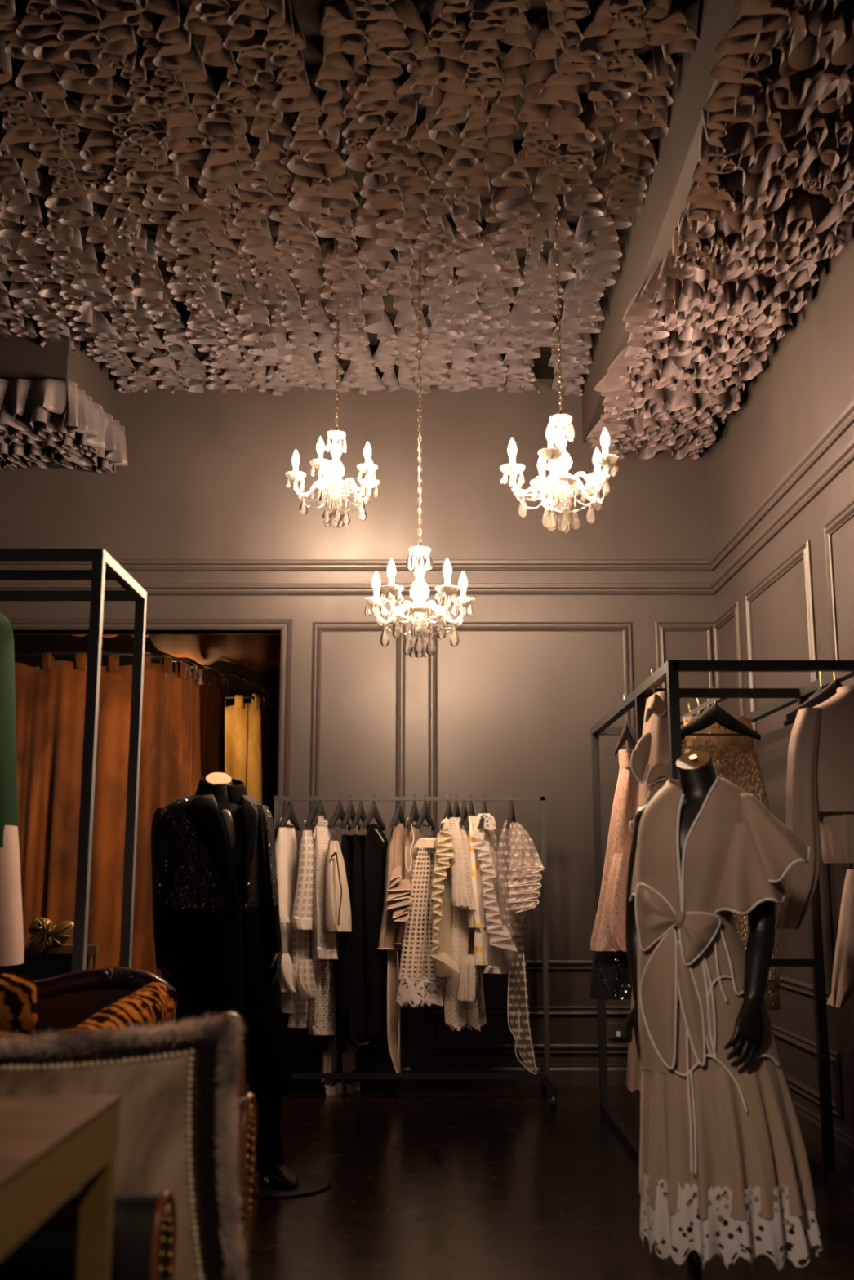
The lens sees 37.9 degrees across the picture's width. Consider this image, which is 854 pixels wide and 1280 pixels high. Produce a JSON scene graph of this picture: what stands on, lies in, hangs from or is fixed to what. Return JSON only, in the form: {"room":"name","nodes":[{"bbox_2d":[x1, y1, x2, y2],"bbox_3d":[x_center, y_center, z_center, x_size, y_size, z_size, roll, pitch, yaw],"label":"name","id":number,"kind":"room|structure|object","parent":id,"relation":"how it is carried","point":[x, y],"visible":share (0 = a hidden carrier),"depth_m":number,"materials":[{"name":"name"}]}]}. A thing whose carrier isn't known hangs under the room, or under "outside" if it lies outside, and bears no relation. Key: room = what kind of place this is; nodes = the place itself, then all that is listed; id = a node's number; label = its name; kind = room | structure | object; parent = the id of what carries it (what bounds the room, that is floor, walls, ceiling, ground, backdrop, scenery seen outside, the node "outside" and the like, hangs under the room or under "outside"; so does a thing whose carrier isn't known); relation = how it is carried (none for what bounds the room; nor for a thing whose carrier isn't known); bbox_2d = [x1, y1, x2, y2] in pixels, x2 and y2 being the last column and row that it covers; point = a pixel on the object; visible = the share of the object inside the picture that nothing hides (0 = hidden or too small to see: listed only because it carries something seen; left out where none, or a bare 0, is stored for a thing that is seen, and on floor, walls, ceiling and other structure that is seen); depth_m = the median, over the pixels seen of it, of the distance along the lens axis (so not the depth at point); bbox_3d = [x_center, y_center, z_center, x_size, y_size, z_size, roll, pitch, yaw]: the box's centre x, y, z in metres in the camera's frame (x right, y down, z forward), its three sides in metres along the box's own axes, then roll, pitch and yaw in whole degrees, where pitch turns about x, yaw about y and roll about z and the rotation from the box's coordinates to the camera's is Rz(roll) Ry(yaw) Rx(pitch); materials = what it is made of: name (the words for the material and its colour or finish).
{"room":"clothing store","nodes":[
{"label":"clothing store","id":0,"kind":"room"},
{"bbox_2d":[13,640,26,664],"bbox_3d":[-3.675,-0.134,4.450,0.150,4.300,13.700,0,-11,0],"label":"wall","id":1,"kind":"structure","parent":0,"point":[19,647],"depth_m":11.01,"materials":[{"name":"paint"}]},
{"bbox_2d":[14,651,201,670],"bbox_3d":[-2.589,0.133,8.456,2.053,0.028,0.599,1,-11,-7],"label":"curtain rod","id":2,"kind":"object","parent":1,"relation":"attached to","point":[53,653],"visible":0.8,"depth_m":8.25,"materials":[{"name":"grey"}]},
{"bbox_2d":[14,652,202,979],"bbox_3d":[-2.571,1.397,8.207,2.100,2.634,0.629,1,-11,-8],"label":"velvet curtain","id":3,"kind":"object","parent":2,"relation":"hanging from","point":[51,695],"visible":0.43,"depth_m":8.10,"materials":[{"name":"fabric"}]},
{"bbox_2d":[0,325,121,425],"bbox_3d":[-2.748,-1.567,7.527,1.605,0.350,0.780,0,-11,0],"label":"ceiling","id":4,"kind":"structure","parent":0,"point":[20,357],"depth_m":7.16,"materials":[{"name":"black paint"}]},
{"bbox_2d":[0,378,128,473],"bbox_3d":[-2.688,-1.254,7.452,1.637,0.314,0.949,0,-11,0],"label":"ruffle","id":5,"kind":"object","parent":4,"relation":"attached to","point":[46,423],"visible":1,"depth_m":7.28,"materials":[{"name":"fabric"}]},
{"bbox_2d":[13,635,155,646],"bbox_3d":[-1.500,-0.281,9.641,4.200,0.100,3.550,0,-11,0],"label":"ceiling","id":6,"kind":"structure","parent":0,"point":[26,640],"depth_m":10.93,"materials":[{"name":"grey paint"}]},
{"bbox_2d":[0,1009,257,1279],"bbox_3d":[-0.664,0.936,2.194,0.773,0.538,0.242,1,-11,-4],"label":"armchair","id":7,"kind":"object","parent":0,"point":[175,1086],"visible":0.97,"depth_m":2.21,"materials":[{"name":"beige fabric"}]},
{"bbox_2d":[25,646,279,709],"bbox_3d":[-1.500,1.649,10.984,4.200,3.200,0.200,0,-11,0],"label":"curtain rod","id":8,"kind":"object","parent":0,"point":[268,678],"depth_m":11.14,"materials":[{"name":"grey paint"}]},
{"bbox_2d":[0,0,699,378],"bbox_3d":[-0.912,-2.462,4.022,5.375,0.120,8.000,0,-11,0],"label":"ceiling","id":9,"kind":"structure","parent":0,"point":[308,13],"depth_m":5.27,"materials":[{"name":"black"}]},
{"bbox_2d":[284,319,379,528],"bbox_3d":[-0.505,-1.225,6.689,0.497,1.282,0.522,0,-11,0],"label":"chandelier","id":10,"kind":"object","parent":9,"relation":"hanging from","point":[368,467],"visible":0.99,"depth_m":6.59,"materials":[{"name":"clear glass"}]},
{"bbox_2d":[0,0,698,395],"bbox_3d":[-1.173,-2.025,5.556,4.407,0.168,4.691,0,-11,0],"label":"ruffle","id":11,"kind":"object","parent":9,"relation":"attached to","point":[140,166],"visible":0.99,"depth_m":5.48,"materials":[{"name":"fabric"}]},
{"bbox_2d":[364,251,475,657],"bbox_3d":[-0.022,-0.951,5.909,0.522,2.098,0.497,8,-13,-35],"label":"chandelier","id":12,"kind":"object","parent":9,"relation":"hanging from","point":[419,609],"visible":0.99,"depth_m":5.79,"materials":[{"name":"glass"}]},
{"bbox_2d":[500,194,618,533],"bbox_3d":[0.569,-1.264,5.537,0.497,1.620,0.522,0,-11,0],"label":"chandelier","id":13,"kind":"object","parent":9,"relation":"hanging from","point":[551,453],"visible":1,"depth_m":5.42,"materials":[{"name":"clear glass"}]},
{"bbox_2d":[0,378,715,1063],"bbox_3d":[-0.838,0.460,7.620,5.525,4.300,0.150,0,-11,0],"label":"wall","id":14,"kind":"structure","parent":0,"point":[204,477],"depth_m":7.70,"materials":[{"name":"paint"}]},
{"bbox_2d":[8,618,293,1024],"bbox_3d":[-1.948,1.224,7.449,2.245,2.735,0.146,0,-11,0],"label":"trim","id":15,"kind":"structure","parent":14,"relation":"attached to","point":[285,626],"depth_m":7.63,"materials":[{"name":"paint"}]},
{"bbox_2d":[149,635,280,671],"bbox_3d":[-1.141,0.071,8.797,1.483,0.439,1.882,0,-11,0],"label":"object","id":16,"kind":"object","parent":14,"relation":"attached to","point":[257,653],"visible":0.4,"depth_m":8.55,"materials":[{"name":"orange fabric"}]},
{"bbox_2d":[204,664,271,697],"bbox_3d":[-1.359,0.318,9.431,0.157,0.089,1.156,-3,-11,17],"label":"curtain rod","id":17,"kind":"object","parent":16,"relation":"attached to","point":[205,665],"visible":1,"depth_m":9.16,"materials":[{"name":"grey"}]},
{"bbox_2d":[199,668,228,777],"bbox_3d":[-1.567,1.549,9.107,0.158,2.666,0.364,-5,-12,26],"label":"velvet curtain","id":18,"kind":"object","parent":17,"relation":"hanging from","point":[211,695],"visible":0.35,"depth_m":9.18,"materials":[{"name":"fabric"}]},
{"bbox_2d":[224,693,271,911],"bbox_3d":[-1.545,1.725,9.855,0.553,2.595,0.262,0,-11,0],"label":"velvet curtain","id":19,"kind":"object","parent":17,"relation":"hanging from","point":[246,724],"visible":0.25,"depth_m":9.94,"materials":[{"name":"fabric"}]},
{"bbox_2d":[305,1005,404,1054],"bbox_3d":[-0.416,2.257,7.197,0.568,0.270,0.022,0,-11,0],"label":"trim","id":20,"kind":"structure","parent":14,"relation":"attached to","point":[311,1047],"depth_m":7.18,"materials":[{"name":"paint"}]},
{"bbox_2d":[0,559,714,570],"bbox_3d":[-0.912,-0.467,7.700,5.375,0.070,0.034,0,-11,0],"label":"trim","id":21,"kind":"structure","parent":14,"relation":"attached to","point":[126,564],"depth_m":7.69,"materials":[{"name":"paint"}]},
{"bbox_2d":[0,583,714,595],"bbox_3d":[-0.912,-0.317,7.672,5.375,0.070,0.034,0,-11,0],"label":"trim","id":22,"kind":"structure","parent":14,"relation":"attached to","point":[151,588],"depth_m":7.66,"materials":[{"name":"paint"}]},
{"bbox_2d":[309,622,405,970],"bbox_3d":[-0.416,0.908,7.449,0.568,2.075,0.022,0,-11,0],"label":"trim","id":23,"kind":"structure","parent":14,"relation":"attached to","point":[317,627],"depth_m":7.55,"materials":[{"name":"paint"}]},
{"bbox_2d":[290,1063,626,1085],"bbox_3d":[0.470,2.499,7.151,2.610,0.118,0.022,0,-11,0],"label":"baseboard","id":24,"kind":"structure","parent":14,"relation":"attached to","point":[564,1074],"depth_m":7.14,"materials":[{"name":"paint"}]},
{"bbox_2d":[428,1005,631,1054],"bbox_3d":[0.633,2.257,7.197,1.250,0.270,0.022,0,-11,0],"label":"trim","id":25,"kind":"structure","parent":14,"relation":"attached to","point":[434,1011],"depth_m":7.18,"materials":[{"name":"paint"}]},
{"bbox_2d":[428,622,635,970],"bbox_3d":[0.633,0.908,7.449,1.250,2.075,0.022,0,-11,0],"label":"trim","id":26,"kind":"structure","parent":14,"relation":"attached to","point":[626,627],"depth_m":7.57,"materials":[{"name":"paint"}]},
{"bbox_2d":[608,1022,626,1039],"bbox_3d":[1.100,2.260,7.194,0.100,0.090,0.025,0,-11,0],"label":"wall socket","id":27,"kind":"object","parent":14,"relation":"attached to","point":[615,1030],"visible":1,"depth_m":7.19,"materials":[{"name":"grey"}]},
{"bbox_2d":[654,622,715,698],"bbox_3d":[1.587,0.908,7.449,0.375,2.075,0.022,0,-11,0],"label":"trim","id":28,"kind":"structure","parent":14,"relation":"attached to","point":[660,627],"depth_m":7.62,"materials":[{"name":"paint"}]},
{"bbox_2d":[240,1084,853,1279],"bbox_3d":[-0.800,2.029,4.046,5.600,0.100,13.700,0,-11,0],"label":"floor","id":29,"kind":"structure","parent":0,"point":[428,1182],"depth_m":4.68,"materials":[{"name":"wood"}]},
{"bbox_2d":[0,916,99,980],"bbox_3d":[-1.906,1.728,5.448,0.879,1.007,0.104,0,-11,0],"label":"gift box","id":30,"kind":"object","parent":29,"relation":"on","point":[42,960],"visible":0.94,"depth_m":5.52,"materials":[{"name":"black"}]},
{"bbox_2d":[0,1096,119,1279],"bbox_3d":[-0.927,1.012,1.268,0.954,0.878,0.974,0,-11,0],"label":"side table","id":31,"kind":"object","parent":29,"relation":"on","point":[52,1148],"visible":1,"depth_m":1.64,"materials":[{"name":"brown wood"}]},
{"bbox_2d":[0,548,146,972],"bbox_3d":[-1.529,0.858,4.112,0.976,2.226,0.634,0,-11,0],"label":"display rack","id":32,"kind":"object","parent":29,"relation":"on","point":[104,567],"visible":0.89,"depth_m":4.13,"materials":[{"name":"grey metal"}]},
{"bbox_2d":[0,825,23,965],"bbox_3d":[-1.475,0.835,4.088,0.306,0.445,0.245,0,-11,0],"label":"garment","id":33,"kind":"object","parent":32,"relation":"hanging from","point":[11,929],"visible":0.97,"depth_m":4.04,"materials":[{"name":"fabric"}]},
{"bbox_3d":[-1.549,-0.162,4.273,0.088,0.199,0.384,0,-11,0],"label":"clothes hanger","id":34,"kind":"object","parent":32,"relation":"hanging from","visible":0},
{"bbox_2d":[0,612,18,847],"bbox_3d":[-1.535,0.286,4.186,0.335,0.813,0.344,0,-11,0],"label":"jacket","id":35,"kind":"object","parent":34,"relation":"hanging from","point":[8,761],"visible":0.96,"depth_m":4.17,"materials":[{"name":"fabric"}]},
{"bbox_2d":[30,966,177,1035],"bbox_3d":[-1.154,1.335,3.144,0.930,0.940,0.808,0,-11,0],"label":"armchair","id":36,"kind":"object","parent":29,"relation":"on","point":[103,997],"visible":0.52,"depth_m":3.50,"materials":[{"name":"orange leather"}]},
{"bbox_2d":[0,973,37,1035],"bbox_3d":[-1.129,0.942,3.183,0.271,0.180,0.137,0,-11,0],"label":"cushion","id":37,"kind":"object","parent":36,"relation":"on","point":[18,996],"visible":0.97,"depth_m":3.15,"materials":[{"name":"fabric"}]},
{"bbox_2d":[151,772,330,1198],"bbox_3d":[-0.754,1.342,5.041,0.760,1.614,0.406,-2,-11,10],"label":"mannequin","id":38,"kind":"object","parent":29,"relation":"on","point":[213,852],"visible":0.78,"depth_m":4.97},
{"bbox_2d":[266,697,279,946],"bbox_3d":[-1.275,1.769,10.135,0.112,2.612,0.068,0,-11,0],"label":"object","id":39,"kind":"object","parent":29,"relation":"on","point":[273,720],"visible":0.24,"depth_m":10.28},
{"bbox_2d":[273,795,557,1109],"bbox_3d":[-0.096,1.673,6.839,1.534,1.625,0.636,0,-11,0],"label":"rail","id":40,"kind":"object","parent":29,"relation":"on","point":[544,1074],"visible":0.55,"depth_m":6.79,"materials":[{"name":"grey metal"}]},
{"bbox_2d":[278,794,300,831],"bbox_3d":[-0.769,0.967,6.992,0.028,0.199,0.307,-2,-11,12],"label":"clothes hanger","id":41,"kind":"object","parent":40,"relation":"hanging from","point":[290,813],"visible":1,"depth_m":6.98,"materials":[{"name":"black plastic"}]},
{"bbox_2d":[275,817,298,1013],"bbox_3d":[-0.757,1.508,6.835,0.168,1.071,0.315,-3,-11,14],"label":"dress","id":42,"kind":"object","parent":41,"relation":"hanging from","point":[286,849],"visible":0.63,"depth_m":6.77,"materials":[{"name":"white fabric"}]},
{"bbox_2d":[303,794,321,829],"bbox_3d":[-0.629,0.967,6.992,0.028,0.199,0.307,-2,-11,12],"label":"clothes hanger","id":43,"kind":"object","parent":40,"relation":"hanging from","point":[314,807],"visible":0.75,"depth_m":6.91,"materials":[{"name":"black plastic"}]},
{"bbox_2d":[287,820,319,1028],"bbox_3d":[-0.669,1.555,6.824,0.167,1.132,0.305,1,-11,-7],"label":"dress","id":44,"kind":"object","parent":43,"relation":"hanging from","point":[302,917],"visible":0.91,"depth_m":6.74,"materials":[{"name":"white"}]},
{"bbox_2d":[310,794,330,829],"bbox_3d":[-0.597,0.967,6.992,0.028,0.199,0.307,-2,-11,12],"label":"clothes hanger","id":45,"kind":"object","parent":40,"relation":"hanging from","point":[320,811],"visible":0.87,"depth_m":6.95,"materials":[{"name":"black plastic"}]},
{"bbox_2d":[308,815,338,1035],"bbox_3d":[-0.565,1.560,6.821,0.175,1.195,0.312,0,-11,0],"label":"coat","id":46,"kind":"object","parent":45,"relation":"hanging from","point":[325,943],"visible":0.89,"depth_m":6.76,"materials":[{"name":"white fabric"}]},
{"bbox_2d":[327,794,351,835],"bbox_3d":[-0.489,0.980,6.989,0.028,0.225,0.312,-3,-11,16],"label":"clothes hanger","id":47,"kind":"object","parent":40,"relation":"hanging from","point":[340,812],"visible":0.8,"depth_m":6.94,"materials":[{"name":"black plastic"}]},
{"bbox_2d":[324,840,351,931],"bbox_3d":[-0.476,1.328,6.720,0.142,0.488,0.212,0,-11,0],"label":"jacket","id":48,"kind":"object","parent":47,"relation":"hanging from","point":[337,902],"visible":1,"depth_m":6.66,"materials":[{"name":"fabric"}]},
{"bbox_2d":[320,937,359,1095],"bbox_3d":[-0.463,2.106,6.943,0.271,0.896,0.172,10,-14,-42],"label":"trousers","id":49,"kind":"object","parent":40,"relation":"hanging from","point":[338,1055],"visible":0.5,"depth_m":6.88,"materials":[{"name":"grey fabric"}]},
{"bbox_2d":[340,794,360,835],"bbox_3d":[-0.428,0.980,6.989,0.028,0.225,0.308,-2,-11,13],"label":"clothes hanger","id":50,"kind":"object","parent":40,"relation":"hanging from","point":[350,813],"visible":0.87,"depth_m":6.93,"materials":[{"name":"black plastic"}]},
{"bbox_2d":[338,835,353,1017],"bbox_3d":[-0.426,1.578,6.877,0.107,0.993,0.213,-3,-11,18],"label":"trousers","id":51,"kind":"object","parent":50,"relation":"hanging from","point":[347,841],"visible":0.48,"depth_m":6.75,"materials":[{"name":"fabric"}]},
{"bbox_2d":[350,794,368,835],"bbox_3d":[-0.371,0.980,6.989,0.028,0.225,0.308,-2,-11,13],"label":"clothes hanger","id":52,"kind":"object","parent":40,"relation":"hanging from","point":[360,814],"visible":0.83,"depth_m":6.94,"materials":[{"name":"black plastic"}]},
{"bbox_2d":[347,835,373,1045],"bbox_3d":[-0.356,1.649,6.851,0.141,1.141,0.226,0,-11,0],"label":"garment","id":53,"kind":"object","parent":52,"relation":"hanging from","point":[356,1024],"visible":0.65,"depth_m":6.76,"materials":[{"name":"black fabric"}]},
{"bbox_2d":[361,794,386,831],"bbox_3d":[-0.297,0.967,6.992,0.028,0.199,0.316,-3,-11,18],"label":"clothes hanger","id":54,"kind":"object","parent":40,"relation":"hanging from","point":[373,812],"visible":1,"depth_m":6.98,"materials":[{"name":"black plastic"}]},
{"bbox_2d":[362,824,387,1036],"bbox_3d":[-0.285,1.601,6.880,0.143,1.161,0.244,-1,-11,7],"label":"garment","id":55,"kind":"object","parent":54,"relation":"hanging from","point":[375,961],"visible":0.85,"depth_m":6.82,"materials":[{"name":"black fabric"}]},
{"bbox_2d":[389,794,405,830],"bbox_3d":[-0.157,0.967,6.992,0.028,0.199,0.308,-2,-11,13],"label":"clothes hanger","id":56,"kind":"object","parent":40,"relation":"hanging from","point":[398,814],"visible":0.91,"depth_m":6.96,"materials":[{"name":"black plastic"}]},
{"bbox_2d":[377,823,412,1073],"bbox_3d":[-0.182,1.689,6.817,0.206,1.361,0.278,0,-11,0],"label":"dress","id":57,"kind":"object","parent":56,"relation":"hanging from","point":[397,899],"visible":0.92,"depth_m":6.81,"materials":[{"name":"fabric"}]},
{"bbox_2d":[405,794,419,829],"bbox_3d":[-0.070,0.967,6.992,0.028,0.199,0.308,-2,-11,13],"label":"clothes hanger","id":58,"kind":"object","parent":40,"relation":"hanging from","point":[414,814],"visible":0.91,"depth_m":6.94,"materials":[{"name":"black plastic"}]},
{"bbox_2d":[392,817,426,944],"bbox_3d":[-0.097,1.337,6.921,0.159,0.703,0.226,-3,-11,18],"label":"beige sleeveless top","id":59,"kind":"object","parent":58,"relation":"hanging from","point":[411,835],"visible":0.59,"depth_m":6.89,"materials":[{"name":"fabric"}]},
{"bbox_2d":[414,794,435,835],"bbox_3d":[-0.009,0.980,6.989,0.028,0.225,0.312,-3,-11,16],"label":"clothes hanger","id":60,"kind":"object","parent":40,"relation":"hanging from","point":[424,814],"visible":1,"depth_m":6.97,"materials":[{"name":"black plastic"}]},
{"bbox_2d":[395,837,453,1007],"bbox_3d":[0.005,1.558,6.878,0.183,0.927,0.343,-9,-14,38],"label":"skirt","id":61,"kind":"object","parent":60,"relation":"hanging from","point":[408,993],"visible":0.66,"depth_m":6.79,"materials":[{"name":"beige fabric"}]},
{"bbox_2d":[440,794,452,828],"bbox_3d":[0.122,0.967,6.992,0.028,0.199,0.308,-2,-11,13],"label":"clothes hanger","id":62,"kind":"object","parent":40,"relation":"hanging from","point":[448,812],"visible":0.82,"depth_m":6.96,"materials":[{"name":"black plastic"}]},
{"bbox_2d":[430,817,463,977],"bbox_3d":[0.117,1.414,6.850,0.170,0.874,0.295,-3,-11,13],"label":"cream ruffled top","id":63,"kind":"object","parent":62,"relation":"hanging from","point":[441,895],"visible":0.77,"depth_m":6.77,"materials":[{"name":"beige"}]},
{"bbox_2d":[450,794,460,828],"bbox_3d":[0.166,0.967,6.992,0.028,0.199,0.308,-2,-11,13],"label":"clothes hanger","id":64,"kind":"object","parent":40,"relation":"hanging from","point":[455,813],"visible":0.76,"depth_m":6.96,"materials":[{"name":"black plastic"}]},
{"bbox_2d":[444,817,486,1031],"bbox_3d":[0.206,1.566,6.861,0.209,1.160,0.350,-3,-11,16],"label":"dress","id":65,"kind":"object","parent":64,"relation":"hanging from","point":[460,998],"visible":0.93,"depth_m":6.78,"materials":[{"name":"beige fabric"}]},
{"bbox_2d":[458,794,468,831],"bbox_3d":[0.210,0.967,6.992,0.028,0.199,0.306,-2,-11,11],"label":"clothes hanger","id":66,"kind":"object","parent":40,"relation":"hanging from","point":[464,811],"visible":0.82,"depth_m":6.94,"materials":[{"name":"black plastic"}]},
{"bbox_2d":[463,794,475,828],"bbox_3d":[0.249,0.967,6.992,0.028,0.199,0.308,-2,-11,13],"label":"clothes hanger","id":67,"kind":"object","parent":40,"relation":"hanging from","point":[471,811],"visible":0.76,"depth_m":6.94,"materials":[{"name":"black plastic"}]},
{"bbox_2d":[466,815,487,964],"bbox_3d":[0.283,1.369,6.832,0.101,0.806,0.161,-4,-11,19],"label":"dress","id":68,"kind":"object","parent":67,"relation":"hanging from","point":[476,918],"visible":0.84,"depth_m":6.77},
{"bbox_2d":[478,794,488,831],"bbox_3d":[0.323,0.967,6.992,0.028,0.199,0.306,-2,-11,11],"label":"clothes hanger","id":69,"kind":"object","parent":40,"relation":"hanging from","point":[484,810],"visible":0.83,"depth_m":6.92,"materials":[{"name":"black plastic"}]},
{"bbox_2d":[470,827,517,973],"bbox_3d":[0.369,1.435,6.854,0.264,0.795,0.274,0,-11,0],"label":"dress","id":70,"kind":"object","parent":69,"relation":"hanging from","point":[499,937],"visible":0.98,"depth_m":6.77,"materials":[{"name":"white fabric"}]},
{"bbox_2d":[475,813,515,935],"bbox_3d":[0.359,1.326,6.974,0.158,0.697,0.330,-6,-12,30],"label":"blouse","id":71,"kind":"object","parent":69,"relation":"hanging from","point":[487,825],"visible":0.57,"depth_m":6.93,"materials":[{"name":"beige"}]},
{"bbox_2d":[506,794,517,831],"bbox_3d":[0.476,0.967,6.992,0.028,0.199,0.306,-2,-11,11],"label":"clothes hanger","id":72,"kind":"object","parent":40,"relation":"hanging from","point":[511,818],"visible":0.91,"depth_m":6.95,"materials":[{"name":"black plastic"}]},
{"bbox_2d":[496,821,544,1075],"bbox_3d":[0.511,1.679,6.833,0.242,1.384,0.326,4,-11,-19],"label":"dress","id":73,"kind":"object","parent":72,"relation":"hanging from","point":[513,891],"visible":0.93,"depth_m":6.81,"materials":[{"name":"beige"}]},
{"bbox_2d":[591,660,853,1219],"bbox_3d":[1.254,1.245,5.485,0.731,1.971,2.198,0,-11,0],"label":"rack","id":74,"kind":"object","parent":29,"relation":"on","point":[843,670],"visible":0.57,"depth_m":5.08,"materials":[{"name":"grey"}]},
{"bbox_2d":[589,950,631,999],"bbox_3d":[0.856,1.466,5.688,0.230,0.331,0.152,0,-11,0],"label":"skirt","id":75,"kind":"object","parent":74,"relation":"hanging from","point":[611,980],"visible":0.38,"depth_m":5.61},
{"bbox_2d":[613,693,635,755],"bbox_3d":[0.907,0.387,5.673,0.110,0.287,0.056,0,-11,0],"label":"clothes hanger","id":76,"kind":"object","parent":74,"relation":"hanging from","point":[625,735],"visible":0.71,"depth_m":5.65,"materials":[{"name":"black plastic"}]},
{"bbox_2d":[590,749,638,951],"bbox_3d":[0.862,0.927,5.527,0.280,0.881,0.249,0,-11,0],"label":"dress","id":77,"kind":"object","parent":76,"relation":"hanging from","point":[608,934],"visible":0.55,"depth_m":5.50,"materials":[{"name":"fabric"}]},
{"bbox_2d":[626,991,641,1093],"bbox_3d":[0.914,1.375,5.237,0.166,1.002,0.213,0,-11,0],"label":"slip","id":78,"kind":"object","parent":74,"relation":"hanging from","point":[633,1075],"visible":0.08,"depth_m":5.12,"materials":[{"name":"fabric"}]},
{"bbox_2d":[651,668,654,692],"bbox_3d":[0.907,0.255,4.968,0.028,0.287,0.204,-2,-11,11],"label":"clothes hanger","id":79,"kind":"object","parent":74,"relation":"hanging from","point":[652,669],"visible":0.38,"depth_m":4.97,"materials":[{"name":"gold metal"}]},
{"bbox_2d":[628,690,670,1073],"bbox_3d":[0.892,0.949,4.800,0.203,1.488,0.394,-2,-11,12],"label":"dress","id":80,"kind":"object","parent":79,"relation":"hanging from","point":[650,757],"visible":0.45,"depth_m":4.78,"materials":[{"name":"fabric"}]},
{"bbox_2d":[680,697,725,749],"bbox_3d":[1.264,0.357,5.577,0.380,0.263,0.056,0,-11,0],"label":"clothes hanger","id":81,"kind":"object","parent":74,"relation":"hanging from","point":[708,707],"visible":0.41,"depth_m":5.56,"materials":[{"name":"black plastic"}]},
{"bbox_2d":[682,715,779,1010],"bbox_3d":[1.296,0.968,5.465,0.470,1.262,0.158,0,-11,0],"label":"dress","id":82,"kind":"object","parent":81,"relation":"hanging from","point":[735,759],"visible":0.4,"depth_m":5.49,"materials":[{"name":"gold fabric"}]},
{"bbox_2d":[680,686,760,739],"bbox_3d":[1.264,0.320,5.452,0.380,0.237,0.056,0,-11,0],"label":"clothes hanger","id":83,"kind":"object","parent":74,"relation":"hanging from","point":[714,713],"visible":0.81,"depth_m":5.44,"materials":[{"name":"black plastic"}]},
{"bbox_2d":[782,671,823,726],"bbox_3d":[1.575,0.228,4.960,0.320,0.237,0.056,0,-11,0],"label":"clothes hanger","id":84,"kind":"object","parent":74,"relation":"hanging from","point":[788,722],"visible":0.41,"depth_m":4.96,"materials":[{"name":"gold metal"}]},
{"bbox_2d":[784,671,844,721],"bbox_3d":[1.575,0.197,4.793,0.400,0.237,0.056,0,-11,0],"label":"clothes hanger","id":85,"kind":"object","parent":74,"relation":"hanging from","point":[830,690],"visible":0.47,"depth_m":4.78,"materials":[{"name":"black plastic"}]},
{"bbox_2d":[776,684,853,928],"bbox_3d":[1.541,0.624,4.681,0.524,0.894,0.255,0,-11,0],"label":"jacket","id":86,"kind":"object","parent":85,"relation":"hanging from","point":[820,780],"visible":0.96,"depth_m":4.61,"materials":[{"name":"beige fabric"}]},
{"bbox_2d":[826,869,853,1008],"bbox_3d":[1.663,1.145,4.798,0.237,0.512,0.149,0,-11,0],"label":"skirt","id":87,"kind":"object","parent":74,"relation":"hanging from","point":[842,980],"visible":1,"depth_m":4.75,"materials":[{"name":"beige fabric"}]},
{"bbox_2d":[625,751,822,1279],"bbox_3d":[0.853,1.098,3.604,0.551,1.565,0.463,-2,-11,11],"label":"mannequin","id":88,"kind":"object","parent":29,"relation":"on","point":[721,1137],"visible":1,"depth_m":3.49},
{"bbox_2d":[581,0,853,443],"bbox_3d":[1.380,-2.192,3.971,0.790,0.430,8.000,0,-11,0],"label":"ceiling","id":89,"kind":"structure","parent":0,"point":[648,239],"depth_m":5.20,"materials":[{"name":"grey paint"}]},
{"bbox_2d":[586,0,853,459],"bbox_3d":[1.306,-1.643,5.273,0.842,0.165,5.171,0,-11,0],"label":"ruffle","id":90,"kind":"object","parent":89,"relation":"attached to","point":[665,389],"visible":0.97,"depth_m":5.08,"materials":[{"name":"fabric"}]},
{"bbox_2d":[707,222,853,1137],"bbox_3d":[1.850,-0.474,2.632,0.150,4.300,10.000,0,-11,0],"label":"wall","id":91,"kind":"structure","parent":0,"point":[805,382],"depth_m":6.02,"materials":[{"name":"paint"}]},
{"bbox_2d":[713,601,745,715],"bbox_3d":[1.764,0.855,7.165,0.022,2.075,0.600,0,-11,0],"label":"trim","id":92,"kind":"structure","parent":91,"relation":"attached to","point":[735,611],"depth_m":7.08,"materials":[{"name":"paint"}]},
{"bbox_2d":[708,400,853,570],"bbox_3d":[1.758,-1.245,3.539,0.034,0.070,8.500,0,-11,0],"label":"trim","id":93,"kind":"structure","parent":91,"relation":"attached to","point":[842,424],"depth_m":6.02,"materials":[{"name":"paint"}]},
{"bbox_2d":[710,437,853,595],"bbox_3d":[1.758,-1.096,3.511,0.034,0.070,8.500,0,-11,0],"label":"trim","id":94,"kind":"structure","parent":91,"relation":"attached to","point":[845,457],"depth_m":6.02,"materials":[{"name":"paint"}]},
{"bbox_2d":[745,540,834,1001],"bbox_3d":[1.764,0.662,6.133,0.022,2.075,1.140,0,-11,0],"label":"trim","id":95,"kind":"structure","parent":91,"relation":"attached to","point":[803,552],"depth_m":5.76,"materials":[{"name":"paint"}]},
{"bbox_2d":[770,1022,844,1119],"bbox_3d":[1.764,2.011,5.880,0.022,0.270,1.140,0,-11,0],"label":"trim","id":96,"kind":"structure","parent":91,"relation":"attached to","point":[807,1045],"depth_m":5.70,"materials":[{"name":"paint"}]},
{"bbox_2d":[792,1099,853,1169],"bbox_3d":[1.764,1.719,2.985,0.022,0.118,8.500,0,-11,0],"label":"baseboard","id":97,"kind":"structure","parent":91,"relation":"attached to","point":[809,1122],"depth_m":5.55,"materials":[{"name":"paint"}]},
{"bbox_2d":[823,500,853,1009],"bbox_3d":[1.764,0.335,4.383,0.022,2.075,1.940,0,-11,0],"label":"trim","id":98,"kind":"structure","parent":91,"relation":"attached to","point":[846,513],"depth_m":5.41,"materials":[{"name":"paint"}]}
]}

